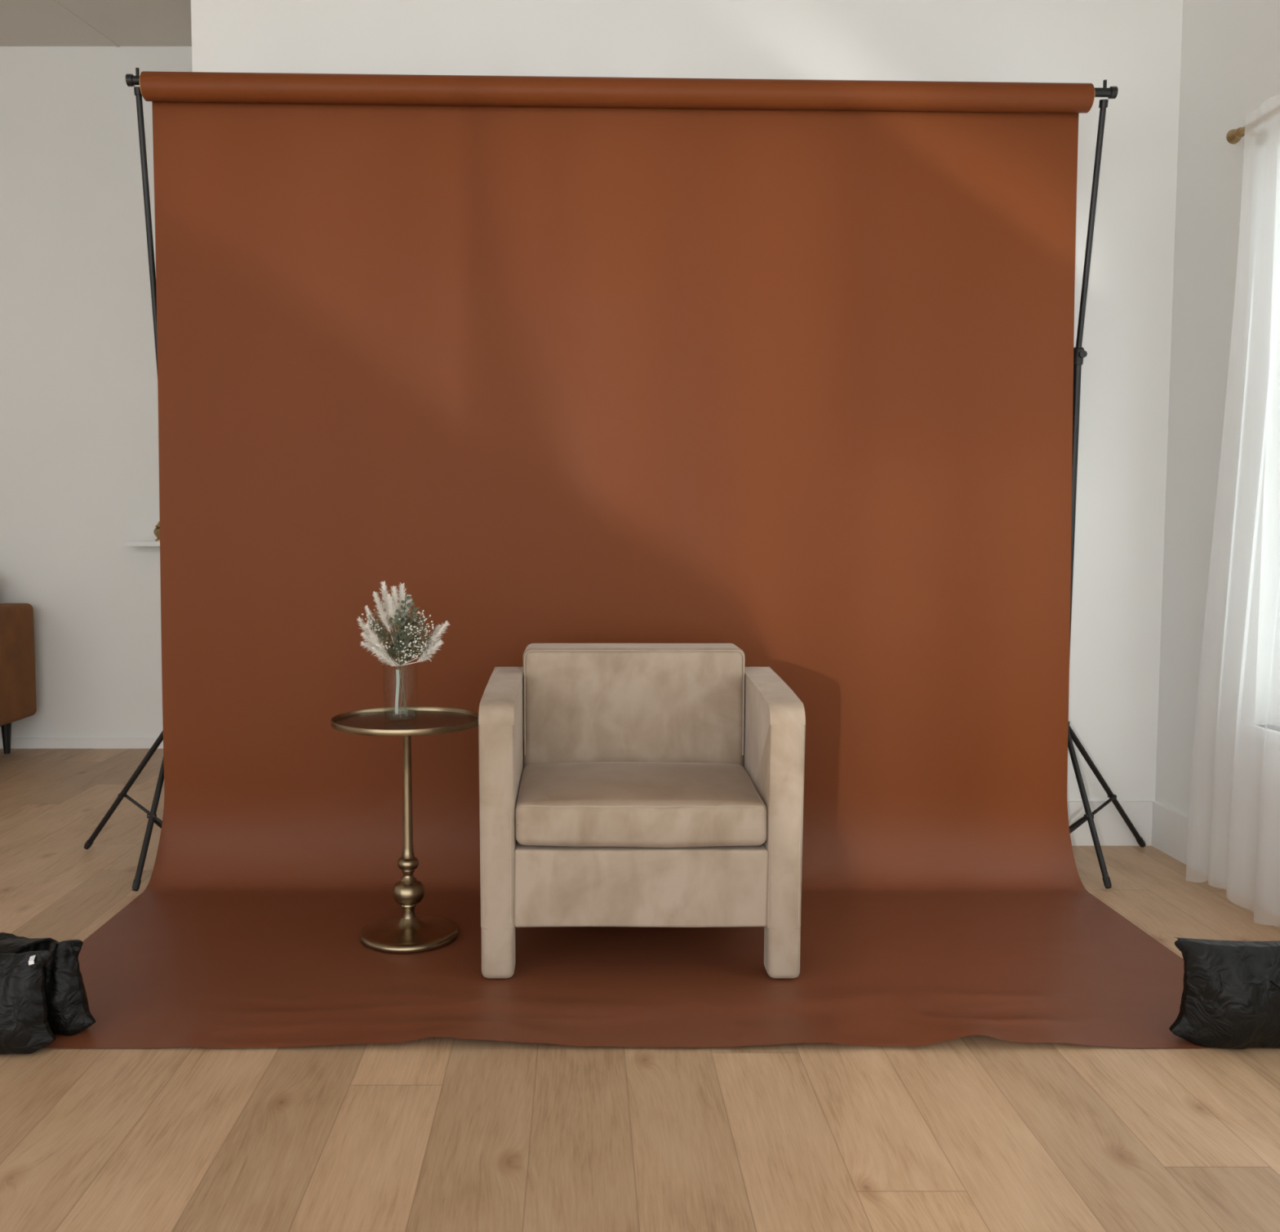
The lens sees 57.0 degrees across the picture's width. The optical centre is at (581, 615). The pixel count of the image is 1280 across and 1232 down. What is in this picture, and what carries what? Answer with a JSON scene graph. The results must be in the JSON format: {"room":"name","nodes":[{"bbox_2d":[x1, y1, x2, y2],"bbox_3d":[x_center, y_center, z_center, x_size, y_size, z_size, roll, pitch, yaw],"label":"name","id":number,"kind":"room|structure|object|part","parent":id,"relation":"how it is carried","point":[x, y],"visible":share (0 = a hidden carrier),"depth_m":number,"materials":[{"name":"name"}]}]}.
{"room":"studio","nodes":[
{"label":"studio","id":0,"kind":"room"},
{"bbox_2d":[0,0,191,46],"bbox_3d":[-1.310,-2.407,1.147,6.780,0.100,9.030,0,4,0],"label":"ceiling","id":1,"kind":"structure","parent":0,"point":[23,23],"depth_m":5.25,"materials":[{"name":"paint"}]},
{"bbox_2d":[50,0,119,47],"bbox_3d":[-2.233,-2.641,5.166,0.016,0.003,0.695,1,4,11],"label":"trim","id":2,"kind":"structure","parent":1,"relation":"attached to","point":[66,10],"depth_m":5.25,"materials":[{"name":"paint"}]},
{"bbox_2d":[0,46,192,737],"bbox_3d":[-2.901,-1.016,5.697,3.598,3.320,0.150,0,4,0],"label":"wall","id":3,"kind":"structure","parent":0,"point":[79,455],"depth_m":5.62,"materials":[{"name":"paint"}]},
{"bbox_2d":[0,737,163,748],"bbox_3d":[-2.926,0.620,5.731,3.348,0.050,0.014,0,4,0],"label":"baseboard","id":4,"kind":"structure","parent":3,"relation":"attached to","point":[15,743],"depth_m":5.72,"materials":[{"name":"paint"}]},
{"bbox_2d":[120,541,159,546],"bbox_3d":[-1.833,-0.344,5.600,0.665,0.023,0.140,0,4,0],"label":"wall shelf","id":5,"kind":"object","parent":3,"relation":"attached to","point":[122,543],"visible":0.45,"depth_m":5.53,"materials":[{"name":"paint"}]},
{"bbox_2d":[153,521,159,541],"bbox_3d":[-2.005,-0.402,5.590,0.056,0.094,0.056,0,4,0],"label":"ornament","id":6,"kind":"object","parent":5,"relation":"on","point":[157,531],"visible":0.56,"depth_m":5.57,"materials":[{"name":"gold metal"}]},
{"bbox_2d":[0,748,1279,1231],"bbox_3d":[-1.285,0.994,1.389,6.830,0.080,9.030,0,4,0],"label":"floor","id":7,"kind":"structure","parent":0,"point":[976,1132],"depth_m":2.08,"materials":[{"name":"brown wood"}]},
{"bbox_2d":[0,603,36,753],"bbox_3d":[-3.527,0.235,5.220,1.845,0.890,0.820,0,4,0],"label":"sofa","id":8,"kind":"object","parent":7,"relation":"on","point":[17,655],"visible":1,"depth_m":5.44,"materials":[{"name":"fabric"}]},
{"bbox_3d":[-2.735,0.562,5.594,0.052,0.185,0.052,0,4,0],"label":"leg","id":9,"kind":"part","parent":8,"relation":"part of","materials":[{"name":"black metal"}]},
{"bbox_2d":[84,86,164,891],"bbox_3d":[-1.309,-0.372,3.593,0.672,2.323,0.516,0,4,0],"label":"stand","id":10,"kind":"object","parent":7,"relation":"on","point":[152,815],"visible":0.3,"depth_m":3.49,"materials":[{"name":"black metal"}]},
{"bbox_3d":[-1.468,0.552,3.805,0.381,0.450,0.018,2,4,22],"label":"leg","id":11,"kind":"part","parent":10,"relation":"part of","materials":[{"name":"black metal"}]},
{"bbox_3d":[-1.290,0.570,3.559,0.018,0.449,0.315,0,4,4],"label":"leg","id":12,"kind":"part","parent":10,"relation":"part of","materials":[{"name":"black metal"}]},
{"bbox_2d":[125,67,1118,98],"bbox_3d":[0.117,-1.531,3.380,2.841,0.085,0.033,0,4,0],"label":"crossbar","id":13,"kind":"object","parent":10,"relation":"attached to","point":[131,80],"visible":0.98,"depth_m":3.37,"materials":[{"name":"black metal"}]},
{"bbox_2d":[42,71,1279,1048],"bbox_3d":[0.101,-0.342,2.906,2.762,2.366,1.208,0,4,0],"label":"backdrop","id":14,"kind":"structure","parent":13,"relation":"hanging from","point":[780,371],"depth_m":3.47,"materials":[{"name":"paper"}]},
{"bbox_2d":[0,932,95,1053],"bbox_3d":[-1.175,0.774,2.428,0.247,0.201,0.275,3,5,37],"label":"sandbag","id":15,"kind":"object","parent":14,"relation":"on","point":[43,994],"visible":1,"depth_m":2.38,"materials":[{"name":"black fabric"}]},
{"bbox_2d":[330,706,478,953],"bbox_3d":[-0.447,0.545,3.029,0.380,0.573,0.380,0,4,0],"label":"side table","id":16,"kind":"object","parent":14,"relation":"on","point":[408,932],"visible":0.98,"depth_m":3.01,"materials":[{"name":"gold metal"}]},
{"bbox_2d":[330,706,478,736],"bbox_3d":[-0.447,0.270,3.010,0.380,0.020,0.380,0,4,0],"label":"tabletop","id":17,"kind":"object","parent":16,"relation":"on","point":[420,720],"depth_m":3.01,"materials":[{"name":"brown metal"}]},
{"bbox_3d":[-0.447,0.530,3.028,0.082,0.502,0.082,0,4,0],"label":"stem","id":18,"kind":"part","parent":16,"relation":"part of","materials":[{"name":"gold metal"}]},
{"bbox_3d":[-0.456,0.196,2.966,0.086,0.151,0.086,0,4,0],"label":"glass vase","id":19,"kind":"object","parent":16,"relation":"on","visible":0},
{"bbox_2d":[356,581,449,717],"bbox_3d":[-0.447,0.083,2.946,0.238,0.344,0.135,0,4,0],"label":"bouquet","id":20,"kind":"object","parent":19,"relation":"in","point":[393,613],"visible":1,"depth_m":2.93,"materials":[{"name":"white plant"}]},
{"bbox_2d":[478,643,805,977],"bbox_3d":[0.140,0.463,3.014,0.753,0.739,0.597,0,4,0],"label":"armchair","id":21,"kind":"object","parent":14,"relation":"on","point":[621,784],"visible":1,"depth_m":2.75,"materials":[{"name":"beige fabric"}]},
{"bbox_3d":[-0.196,0.788,2.787,0.077,0.122,0.084,0,4,0],"label":"leg","id":22,"kind":"part","parent":21,"relation":"part of","materials":[{"name":"beige fabric"}]},
{"bbox_3d":[-0.196,0.433,3.014,0.081,0.556,0.588,0,4,0],"label":"arm","id":23,"kind":"part","parent":21,"relation":"part of","materials":[{"name":"beige fabric"}]},
{"bbox_2d":[523,643,744,768],"bbox_3d":[0.140,0.302,3.198,0.589,0.444,0.191,0,4,0],"label":"cushion","id":24,"kind":"object","parent":21,"relation":"on","point":[583,702],"depth_m":3.10,"materials":[{"name":"beige fabric"}]},
{"bbox_2d":[515,761,767,847],"bbox_3d":[0.140,0.458,2.923,0.589,0.144,0.417,0,4,0],"label":"seat cushion","id":25,"kind":"object","parent":21,"relation":"on","point":[558,804],"depth_m":2.74,"materials":[{"name":"beige fabric"}]},
{"bbox_3d":[0.140,0.619,3.019,0.595,0.185,0.552,0,4,0],"label":"seat","id":26,"kind":"part","parent":21,"relation":"part of","materials":[{"name":"beige fabric"}]},
{"bbox_3d":[0.476,0.433,3.014,0.081,0.556,0.588,0,4,0],"label":"arm","id":27,"kind":"part","parent":21,"relation":"part of","materials":[{"name":"beige fabric"}]},
{"bbox_3d":[0.476,0.788,2.787,0.077,0.122,0.084,0,4,0],"label":"leg","id":28,"kind":"part","parent":21,"relation":"part of","materials":[{"name":"beige fabric"}]},
{"bbox_2d":[1168,937,1279,1048],"bbox_3d":[1.420,0.766,2.419,0.428,0.219,0.153,0,4,0],"label":"sandbag","id":29,"kind":"object","parent":14,"relation":"on","point":[1230,998],"visible":1,"depth_m":2.37,"materials":[{"name":"black fabric"}]},
{"bbox_2d":[1067,99,1146,888],"bbox_3d":[1.576,-0.356,3.608,0.607,2.291,0.492,0,4,0],"label":"stand","id":30,"kind":"object","parent":7,"relation":"on","point":[1079,353],"visible":0.63,"depth_m":3.58,"materials":[{"name":"black metal"}]},
{"bbox_3d":[1.510,-0.788,3.546,0.021,0.021,0.026,0,4,0],"label":"knob","id":31,"kind":"part","parent":30,"relation":"part of","materials":[{"name":"black metal"}]},
{"bbox_3d":[1.540,0.578,3.583,0.017,0.430,0.309,0,4,-3],"label":"leg","id":32,"kind":"part","parent":30,"relation":"part of","materials":[{"name":"black metal"}]},
{"bbox_3d":[1.711,0.560,3.829,0.366,0.431,0.017,-2,4,-24],"label":"leg","id":33,"kind":"part","parent":30,"relation":"part of","materials":[{"name":"black metal"}]},
{"bbox_2d":[191,0,1182,800],"bbox_3d":[0.414,-0.890,3.922,3.332,3.320,0.150,0,4,0],"label":"wall","id":34,"kind":"structure","parent":0,"point":[1135,46],"depth_m":3.79,"materials":[{"name":"paint"}]},
{"bbox_2d":[1066,800,1152,845],"bbox_3d":[0.332,0.697,3.952,3.168,0.150,0.014,0,4,0],"label":"baseboard","id":35,"kind":"structure","parent":34,"relation":"attached to","point":[1112,829],"depth_m":3.94,"materials":[{"name":"paint"}]},
{"bbox_2d":[1155,0,1279,816],"bbox_3d":[2.005,-0.633,0.306,0.150,3.320,7.100,0,4,0],"label":"wall","id":36,"kind":"structure","parent":0,"point":[1230,65],"depth_m":3.66,"materials":[{"name":"paint"}]},
{"bbox_2d":[1151,800,1188,864],"bbox_3d":[1.923,0.948,0.418,0.014,0.150,7.100,0,4,0],"label":"baseboard","id":37,"kind":"structure","parent":36,"relation":"attached to","point":[1169,825],"depth_m":3.82,"materials":[{"name":"paint"}]},
{"bbox_2d":[1226,126,1244,144],"bbox_3d":[1.893,-1.256,1.808,0.075,0.063,3.184,0,4,0],"label":"curtain rod","id":38,"kind":"object","parent":36,"relation":"attached to","point":[1233,136],"visible":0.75,"depth_m":3.36,"materials":[{"name":"gold metal"}]},
{"bbox_2d":[1186,93,1279,926],"bbox_3d":[1.829,-0.228,2.493,0.050,2.193,1.905,0,4,0],"label":"curtain","id":39,"kind":"object","parent":38,"relation":"hanging from","point":[1233,843],"visible":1,"depth_m":3.23,"materials":[{"name":"white fabric"}]},
{"bbox_3d":[1.876,-1.264,1.780,0.019,0.019,3.130,0,4,0],"label":"rod","id":40,"kind":"part","parent":38,"relation":"part of","materials":[{"name":"gold metal"}]}
]}

